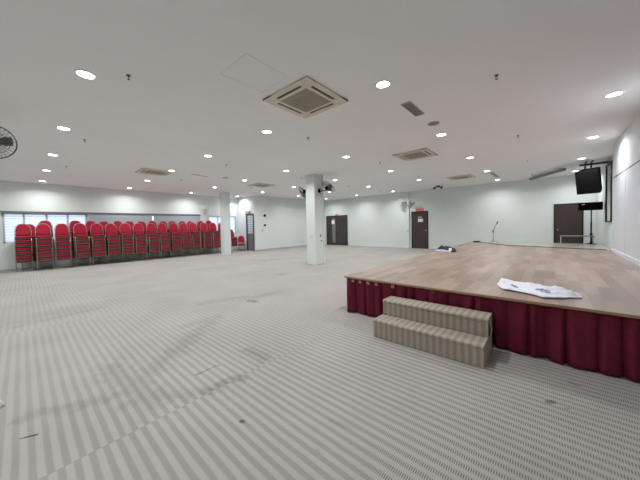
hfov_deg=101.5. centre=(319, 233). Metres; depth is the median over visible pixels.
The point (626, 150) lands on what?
wall
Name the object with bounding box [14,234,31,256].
banquet chair
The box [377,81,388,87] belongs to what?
diffuser
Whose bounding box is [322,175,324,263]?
trunking
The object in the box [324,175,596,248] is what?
wall
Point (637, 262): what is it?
baseboard
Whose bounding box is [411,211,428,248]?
door
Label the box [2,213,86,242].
window
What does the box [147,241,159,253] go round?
banquet chair
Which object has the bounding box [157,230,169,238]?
banquet chair
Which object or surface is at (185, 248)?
banquet chair
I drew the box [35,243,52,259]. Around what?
banquet chair
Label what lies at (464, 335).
steps
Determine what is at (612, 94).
diffuser
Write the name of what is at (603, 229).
wall
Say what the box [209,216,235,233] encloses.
window
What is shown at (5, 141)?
wall fan
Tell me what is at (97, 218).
roller blind
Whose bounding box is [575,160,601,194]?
speaker
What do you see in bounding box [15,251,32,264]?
banquet chair
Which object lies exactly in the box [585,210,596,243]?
speaker stand
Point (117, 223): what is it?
banquet chair
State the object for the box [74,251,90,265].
banquet chair
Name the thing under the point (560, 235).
bench
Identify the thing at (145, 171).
ceiling vent
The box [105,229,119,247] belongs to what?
banquet chair
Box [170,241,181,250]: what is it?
banquet chair
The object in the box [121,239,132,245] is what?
banquet chair
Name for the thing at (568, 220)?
door
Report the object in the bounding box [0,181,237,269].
wall
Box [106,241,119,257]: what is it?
banquet chair
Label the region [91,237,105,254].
banquet chair
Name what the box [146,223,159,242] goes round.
banquet chair
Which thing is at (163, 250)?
banquet chair
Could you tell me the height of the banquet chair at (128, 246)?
0.974 m
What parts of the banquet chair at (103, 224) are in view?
backrest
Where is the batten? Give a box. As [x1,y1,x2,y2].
[529,168,565,179]
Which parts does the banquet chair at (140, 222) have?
backrest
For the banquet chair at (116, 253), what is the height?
0.974 m
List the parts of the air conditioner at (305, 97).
intake panel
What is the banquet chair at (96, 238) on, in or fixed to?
on the banquet chair at (103, 241)
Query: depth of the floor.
2.38 m
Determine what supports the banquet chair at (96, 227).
on the banquet chair at (96, 238)
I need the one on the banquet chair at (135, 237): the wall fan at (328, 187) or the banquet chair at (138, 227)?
the banquet chair at (138, 227)
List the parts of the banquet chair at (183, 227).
backrest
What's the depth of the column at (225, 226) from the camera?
14.63 m
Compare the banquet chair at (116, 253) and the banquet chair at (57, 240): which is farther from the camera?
the banquet chair at (116, 253)
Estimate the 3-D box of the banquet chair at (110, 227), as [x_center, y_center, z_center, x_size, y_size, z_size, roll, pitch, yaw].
[-9.483,0.015,11.944,0.501,0.974,0.446,0,2,39]
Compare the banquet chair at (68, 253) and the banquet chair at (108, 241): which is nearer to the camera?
the banquet chair at (68, 253)
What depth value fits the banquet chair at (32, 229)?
10.54 m
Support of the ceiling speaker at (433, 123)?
attached to the ceiling
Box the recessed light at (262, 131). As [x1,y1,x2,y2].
[261,130,271,133]
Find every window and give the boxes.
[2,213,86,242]
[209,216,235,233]
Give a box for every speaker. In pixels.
[427,121,439,125]
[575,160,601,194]
[578,202,602,210]
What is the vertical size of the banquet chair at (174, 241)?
0.974 m
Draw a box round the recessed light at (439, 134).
[436,133,446,136]
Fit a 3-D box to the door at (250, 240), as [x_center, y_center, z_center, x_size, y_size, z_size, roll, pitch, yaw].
[-4.437,-0.065,16.621,0.830,2.360,0.040,0,2,41]
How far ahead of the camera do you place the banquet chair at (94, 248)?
11.42 m
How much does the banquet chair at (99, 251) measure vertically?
0.974 m
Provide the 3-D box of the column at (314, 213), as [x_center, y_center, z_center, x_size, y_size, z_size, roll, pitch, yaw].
[-0.187,-0.538,10.351,0.462,3.486,0.540,0,2,41]
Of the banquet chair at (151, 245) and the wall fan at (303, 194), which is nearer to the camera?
the wall fan at (303, 194)
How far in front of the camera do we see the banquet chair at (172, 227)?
13.96 m
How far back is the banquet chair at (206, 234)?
15.13 m
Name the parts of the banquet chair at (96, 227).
backrest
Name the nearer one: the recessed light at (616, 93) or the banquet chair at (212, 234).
the recessed light at (616, 93)
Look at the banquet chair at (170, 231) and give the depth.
13.88 m
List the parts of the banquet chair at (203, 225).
backrest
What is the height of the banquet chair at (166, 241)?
0.974 m
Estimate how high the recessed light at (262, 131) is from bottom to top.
0.012 m
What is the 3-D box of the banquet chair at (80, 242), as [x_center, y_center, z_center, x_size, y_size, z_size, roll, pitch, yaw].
[-10.169,0.338,11.156,0.501,0.974,0.446,0,2,40]
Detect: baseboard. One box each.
[0,245,306,271]
[325,244,437,248]
[611,249,639,265]
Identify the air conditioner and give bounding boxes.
[135,168,174,175]
[247,183,275,187]
[263,75,347,118]
[392,148,437,160]
[446,174,475,179]
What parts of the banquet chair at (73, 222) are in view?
backrest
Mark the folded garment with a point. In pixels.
(441, 248)
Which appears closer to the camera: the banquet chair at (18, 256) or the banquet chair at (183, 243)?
the banquet chair at (18, 256)
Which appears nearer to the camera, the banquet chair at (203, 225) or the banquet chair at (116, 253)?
the banquet chair at (116, 253)
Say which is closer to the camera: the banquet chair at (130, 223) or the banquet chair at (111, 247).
the banquet chair at (111, 247)
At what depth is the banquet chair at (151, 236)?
13.09 m
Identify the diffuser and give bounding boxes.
[76,71,93,77]
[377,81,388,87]
[606,92,621,96]
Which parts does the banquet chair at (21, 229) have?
backrest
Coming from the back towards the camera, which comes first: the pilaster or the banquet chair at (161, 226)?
the pilaster
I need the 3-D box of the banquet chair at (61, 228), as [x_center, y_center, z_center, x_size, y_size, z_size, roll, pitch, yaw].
[-10.553,0.073,10.715,0.501,0.974,0.446,0,2,42]
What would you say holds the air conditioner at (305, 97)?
attached to the ceiling
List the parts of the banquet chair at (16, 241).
seat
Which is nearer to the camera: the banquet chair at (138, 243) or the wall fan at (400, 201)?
the banquet chair at (138, 243)
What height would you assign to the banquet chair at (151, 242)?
0.974 m
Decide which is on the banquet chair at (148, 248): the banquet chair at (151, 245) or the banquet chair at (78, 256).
the banquet chair at (151, 245)
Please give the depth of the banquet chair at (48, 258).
10.24 m
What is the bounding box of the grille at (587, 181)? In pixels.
[575,170,599,193]
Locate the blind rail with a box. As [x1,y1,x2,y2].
[0,211,199,214]
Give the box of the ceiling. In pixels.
[0,0,639,200]
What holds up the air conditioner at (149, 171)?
attached to the ceiling
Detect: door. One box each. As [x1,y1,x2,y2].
[246,213,254,250]
[326,215,347,244]
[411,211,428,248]
[554,203,583,242]
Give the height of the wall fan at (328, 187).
0.463 m
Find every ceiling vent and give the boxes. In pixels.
[144,170,164,174]
[281,88,330,111]
[400,101,424,116]
[403,152,427,158]
[454,176,469,178]
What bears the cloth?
on the stage
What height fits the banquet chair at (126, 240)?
0.974 m
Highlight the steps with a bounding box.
[373,296,491,368]
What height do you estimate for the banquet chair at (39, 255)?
0.974 m
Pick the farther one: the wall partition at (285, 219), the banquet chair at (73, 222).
the wall partition at (285, 219)
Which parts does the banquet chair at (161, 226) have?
backrest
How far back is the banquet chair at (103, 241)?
11.44 m
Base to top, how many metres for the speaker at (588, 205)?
0.285 m
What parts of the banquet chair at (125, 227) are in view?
backrest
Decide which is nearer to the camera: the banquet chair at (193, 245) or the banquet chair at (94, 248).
the banquet chair at (94, 248)
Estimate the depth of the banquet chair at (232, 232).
16.48 m
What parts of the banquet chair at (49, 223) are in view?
backrest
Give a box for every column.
[219,192,230,254]
[305,174,324,264]
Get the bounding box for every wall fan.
[0,127,17,158]
[200,205,208,213]
[299,187,305,197]
[318,181,334,192]
[398,198,406,205]
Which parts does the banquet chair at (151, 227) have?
backrest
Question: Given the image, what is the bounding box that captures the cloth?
[497,278,581,298]
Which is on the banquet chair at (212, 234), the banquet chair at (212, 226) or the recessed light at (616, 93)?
the banquet chair at (212, 226)
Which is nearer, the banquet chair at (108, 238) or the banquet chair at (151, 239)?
the banquet chair at (108, 238)
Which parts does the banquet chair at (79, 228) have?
backrest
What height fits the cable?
0.017 m
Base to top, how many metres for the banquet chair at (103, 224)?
0.974 m
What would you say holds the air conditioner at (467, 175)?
attached to the ceiling
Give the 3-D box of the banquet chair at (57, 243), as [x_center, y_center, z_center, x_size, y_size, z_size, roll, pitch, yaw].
[-10.545,0.359,10.724,0.501,0.974,0.446,0,2,42]
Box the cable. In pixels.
[481,242,602,249]
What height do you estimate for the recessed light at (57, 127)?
0.012 m
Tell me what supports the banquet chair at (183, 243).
on the banquet chair
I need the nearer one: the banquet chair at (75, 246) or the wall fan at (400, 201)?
the banquet chair at (75, 246)
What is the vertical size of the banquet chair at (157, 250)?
0.974 m
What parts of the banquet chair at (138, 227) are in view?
backrest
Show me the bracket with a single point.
(608, 162)
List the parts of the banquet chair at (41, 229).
backrest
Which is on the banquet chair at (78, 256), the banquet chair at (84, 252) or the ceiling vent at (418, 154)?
the banquet chair at (84, 252)
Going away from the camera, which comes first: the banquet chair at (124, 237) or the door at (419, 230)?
the banquet chair at (124, 237)
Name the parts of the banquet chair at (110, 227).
backrest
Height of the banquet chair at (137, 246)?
0.974 m
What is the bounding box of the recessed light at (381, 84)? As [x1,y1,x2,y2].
[375,80,390,88]
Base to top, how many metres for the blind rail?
0.060 m
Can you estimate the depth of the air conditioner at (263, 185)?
12.28 m
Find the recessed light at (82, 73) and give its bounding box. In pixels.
[73,69,96,79]
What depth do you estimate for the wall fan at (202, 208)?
15.51 m
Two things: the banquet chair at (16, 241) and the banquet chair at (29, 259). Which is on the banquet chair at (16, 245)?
the banquet chair at (16, 241)
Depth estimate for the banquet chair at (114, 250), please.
11.86 m
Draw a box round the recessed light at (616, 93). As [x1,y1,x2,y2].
[604,90,624,97]
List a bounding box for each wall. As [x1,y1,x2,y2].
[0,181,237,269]
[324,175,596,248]
[596,156,612,246]
[612,114,639,260]
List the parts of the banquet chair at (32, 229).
backrest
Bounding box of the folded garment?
[435,245,455,251]
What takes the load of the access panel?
attached to the ceiling
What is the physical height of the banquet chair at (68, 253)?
0.974 m
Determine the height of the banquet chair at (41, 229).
0.974 m
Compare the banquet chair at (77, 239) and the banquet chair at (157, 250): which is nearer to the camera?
the banquet chair at (77, 239)
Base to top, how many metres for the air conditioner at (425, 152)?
0.030 m
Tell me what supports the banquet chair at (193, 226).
on the banquet chair
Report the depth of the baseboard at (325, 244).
17.49 m
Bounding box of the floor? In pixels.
[0,245,639,479]
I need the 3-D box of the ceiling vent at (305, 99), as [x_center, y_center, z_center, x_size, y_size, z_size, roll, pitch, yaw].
[-0.220,-2.075,4.113,0.550,0.008,0.558,0,2,41]
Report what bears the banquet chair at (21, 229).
on the banquet chair at (16, 241)
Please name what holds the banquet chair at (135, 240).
on the banquet chair at (138, 243)
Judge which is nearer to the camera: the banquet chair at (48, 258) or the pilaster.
the banquet chair at (48, 258)
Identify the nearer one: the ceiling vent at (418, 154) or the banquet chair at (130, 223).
the ceiling vent at (418, 154)
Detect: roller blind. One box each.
[89,214,150,225]
[153,215,199,228]
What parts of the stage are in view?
edge trim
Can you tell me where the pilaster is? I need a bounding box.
[406,192,409,247]
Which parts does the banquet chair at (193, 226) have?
backrest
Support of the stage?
on the floor
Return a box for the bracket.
[579,160,612,221]
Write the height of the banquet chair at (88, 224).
0.974 m
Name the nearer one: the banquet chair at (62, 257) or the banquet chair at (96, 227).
the banquet chair at (62, 257)
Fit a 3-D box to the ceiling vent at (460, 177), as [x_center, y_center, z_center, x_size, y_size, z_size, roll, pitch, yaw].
[6.119,-2.421,11.354,0.550,0.008,0.558,0,2,41]
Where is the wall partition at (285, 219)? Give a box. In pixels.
[237,195,306,250]
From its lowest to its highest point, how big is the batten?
0.140 m
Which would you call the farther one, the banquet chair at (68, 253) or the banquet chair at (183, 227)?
the banquet chair at (183, 227)
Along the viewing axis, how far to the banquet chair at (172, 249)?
13.83 m
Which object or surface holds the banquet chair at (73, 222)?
on the banquet chair
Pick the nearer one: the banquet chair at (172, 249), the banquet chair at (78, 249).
the banquet chair at (78, 249)
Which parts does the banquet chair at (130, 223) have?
backrest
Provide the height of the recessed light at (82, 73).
0.012 m
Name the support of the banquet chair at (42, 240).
on the banquet chair at (38, 244)
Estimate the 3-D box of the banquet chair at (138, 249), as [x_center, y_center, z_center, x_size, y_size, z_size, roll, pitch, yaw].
[-8.766,0.691,12.760,0.501,0.974,0.446,0,2,41]
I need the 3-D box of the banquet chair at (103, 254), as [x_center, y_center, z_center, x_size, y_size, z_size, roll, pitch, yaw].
[-9.800,0.891,11.581,0.501,0.974,0.446,0,2,43]
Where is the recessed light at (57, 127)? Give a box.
[55,126,71,130]
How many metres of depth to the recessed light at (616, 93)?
4.14 m
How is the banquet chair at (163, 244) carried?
on the banquet chair
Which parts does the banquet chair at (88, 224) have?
backrest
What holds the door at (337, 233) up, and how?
in the wall at (523, 210)
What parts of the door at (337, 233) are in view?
glass panel, glass panel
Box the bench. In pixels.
[560,235,594,243]
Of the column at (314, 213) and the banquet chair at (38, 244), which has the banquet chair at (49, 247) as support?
the banquet chair at (38, 244)
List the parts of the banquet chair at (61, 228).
backrest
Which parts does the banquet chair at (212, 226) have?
backrest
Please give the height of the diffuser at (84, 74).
0.004 m
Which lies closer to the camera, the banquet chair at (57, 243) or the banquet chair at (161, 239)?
the banquet chair at (57, 243)
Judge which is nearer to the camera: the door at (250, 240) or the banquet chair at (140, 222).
the banquet chair at (140, 222)
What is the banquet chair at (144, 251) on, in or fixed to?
on the floor
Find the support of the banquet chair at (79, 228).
on the banquet chair at (77, 239)
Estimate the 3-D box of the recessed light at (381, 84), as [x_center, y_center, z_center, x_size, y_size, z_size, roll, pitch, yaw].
[0.892,-2.107,3.700,0.228,0.012,0.228,0,2,41]
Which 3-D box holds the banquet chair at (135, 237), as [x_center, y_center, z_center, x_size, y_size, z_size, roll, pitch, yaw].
[-8.777,0.120,12.742,0.501,0.974,0.446,0,2,41]
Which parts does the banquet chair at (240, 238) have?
backrest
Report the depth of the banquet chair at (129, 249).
12.22 m
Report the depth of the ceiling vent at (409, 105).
4.47 m
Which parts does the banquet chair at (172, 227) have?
backrest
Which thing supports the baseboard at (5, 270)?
attached to the wall at (14, 196)
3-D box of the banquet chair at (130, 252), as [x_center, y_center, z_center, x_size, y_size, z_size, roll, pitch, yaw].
[-9.114,0.853,12.365,0.501,0.974,0.446,0,2,43]
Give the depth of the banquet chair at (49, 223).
10.84 m
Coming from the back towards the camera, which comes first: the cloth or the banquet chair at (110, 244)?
the banquet chair at (110, 244)
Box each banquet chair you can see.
[14,224,31,243]
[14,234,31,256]
[15,231,32,252]
[15,239,32,260]
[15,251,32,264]
[15,255,32,266]
[16,258,31,271]
[27,224,35,239]
[35,224,52,246]
[35,234,52,248]
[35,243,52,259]
[36,243,51,255]
[36,248,53,263]
[36,254,53,265]
[36,257,53,269]
[37,220,53,242]
[54,223,70,246]
[54,230,70,248]
[55,233,69,254]
[55,245,70,257]
[55,249,71,261]
[55,252,71,263]
[56,255,71,267]
[69,220,80,242]
[73,223,89,245]
[74,231,89,249]
[74,236,89,252]
[74,237,88,256]
[74,248,90,258]
[74,250,90,261]
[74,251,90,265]
[85,221,94,233]
[90,223,105,245]
[91,232,105,248]
[91,234,105,250]
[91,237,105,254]
[91,240,104,258]
[92,250,104,261]
[92,253,106,265]
[99,221,107,233]
[105,223,119,244]
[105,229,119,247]
[106,232,120,250]
[106,238,120,253]
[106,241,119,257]
[106,243,120,257]
[106,252,119,263]
[113,221,121,232]
[120,223,133,243]
[120,230,133,246]
[120,232,133,249]
[120,245,133,251]
[120,245,133,253]
[120,248,134,262]
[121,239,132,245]
[126,221,133,232]
[133,223,146,242]
[133,229,146,245]
[133,238,146,248]
[134,242,145,251]
[134,244,147,256]
[134,245,146,254]
[134,246,146,259]
[138,221,145,232]
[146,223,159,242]
[146,231,159,245]
[146,235,159,247]
[147,238,159,249]
[147,241,158,243]
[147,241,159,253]
[147,249,159,258]
[157,223,168,234]
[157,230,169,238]
[157,232,170,247]
[158,236,170,249]
[158,249,170,257]
[159,243,170,252]
[169,223,181,240]
[169,231,181,243]
[170,237,181,245]
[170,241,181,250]
[170,243,181,257]
[179,223,190,235]
[179,229,191,242]
[180,242,191,250]
[180,247,191,256]
[189,223,200,237]
[190,244,200,252]
[200,223,211,239]
[200,230,211,241]
[209,223,220,238]
[209,228,220,241]
[231,229,237,243]
[238,236,244,245]
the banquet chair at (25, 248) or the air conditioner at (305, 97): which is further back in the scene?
the banquet chair at (25, 248)
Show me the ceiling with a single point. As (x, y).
(556, 62)
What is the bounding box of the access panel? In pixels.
[221,54,286,91]
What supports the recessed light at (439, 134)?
in the ceiling
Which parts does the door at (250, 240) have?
glass panel, panel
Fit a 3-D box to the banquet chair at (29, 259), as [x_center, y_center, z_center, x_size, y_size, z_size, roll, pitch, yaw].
[-11.405,0.968,10.085,0.501,0.974,0.446,0,2,42]
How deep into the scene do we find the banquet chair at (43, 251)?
10.23 m
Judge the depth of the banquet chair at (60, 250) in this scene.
10.61 m
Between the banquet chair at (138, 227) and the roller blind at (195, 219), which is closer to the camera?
the banquet chair at (138, 227)
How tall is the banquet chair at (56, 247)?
0.974 m
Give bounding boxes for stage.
[344,241,639,381]
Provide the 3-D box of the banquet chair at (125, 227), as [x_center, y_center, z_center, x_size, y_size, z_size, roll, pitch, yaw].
[-9.134,-0.004,12.341,0.501,0.974,0.446,0,2,43]
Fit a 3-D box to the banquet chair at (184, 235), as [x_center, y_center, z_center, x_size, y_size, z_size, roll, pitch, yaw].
[-7.386,0.043,14.339,0.501,0.974,0.446,0,2,43]
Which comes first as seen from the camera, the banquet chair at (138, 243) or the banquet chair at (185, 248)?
the banquet chair at (138, 243)
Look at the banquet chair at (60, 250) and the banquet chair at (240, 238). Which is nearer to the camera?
the banquet chair at (60, 250)
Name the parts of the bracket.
arm, wall frame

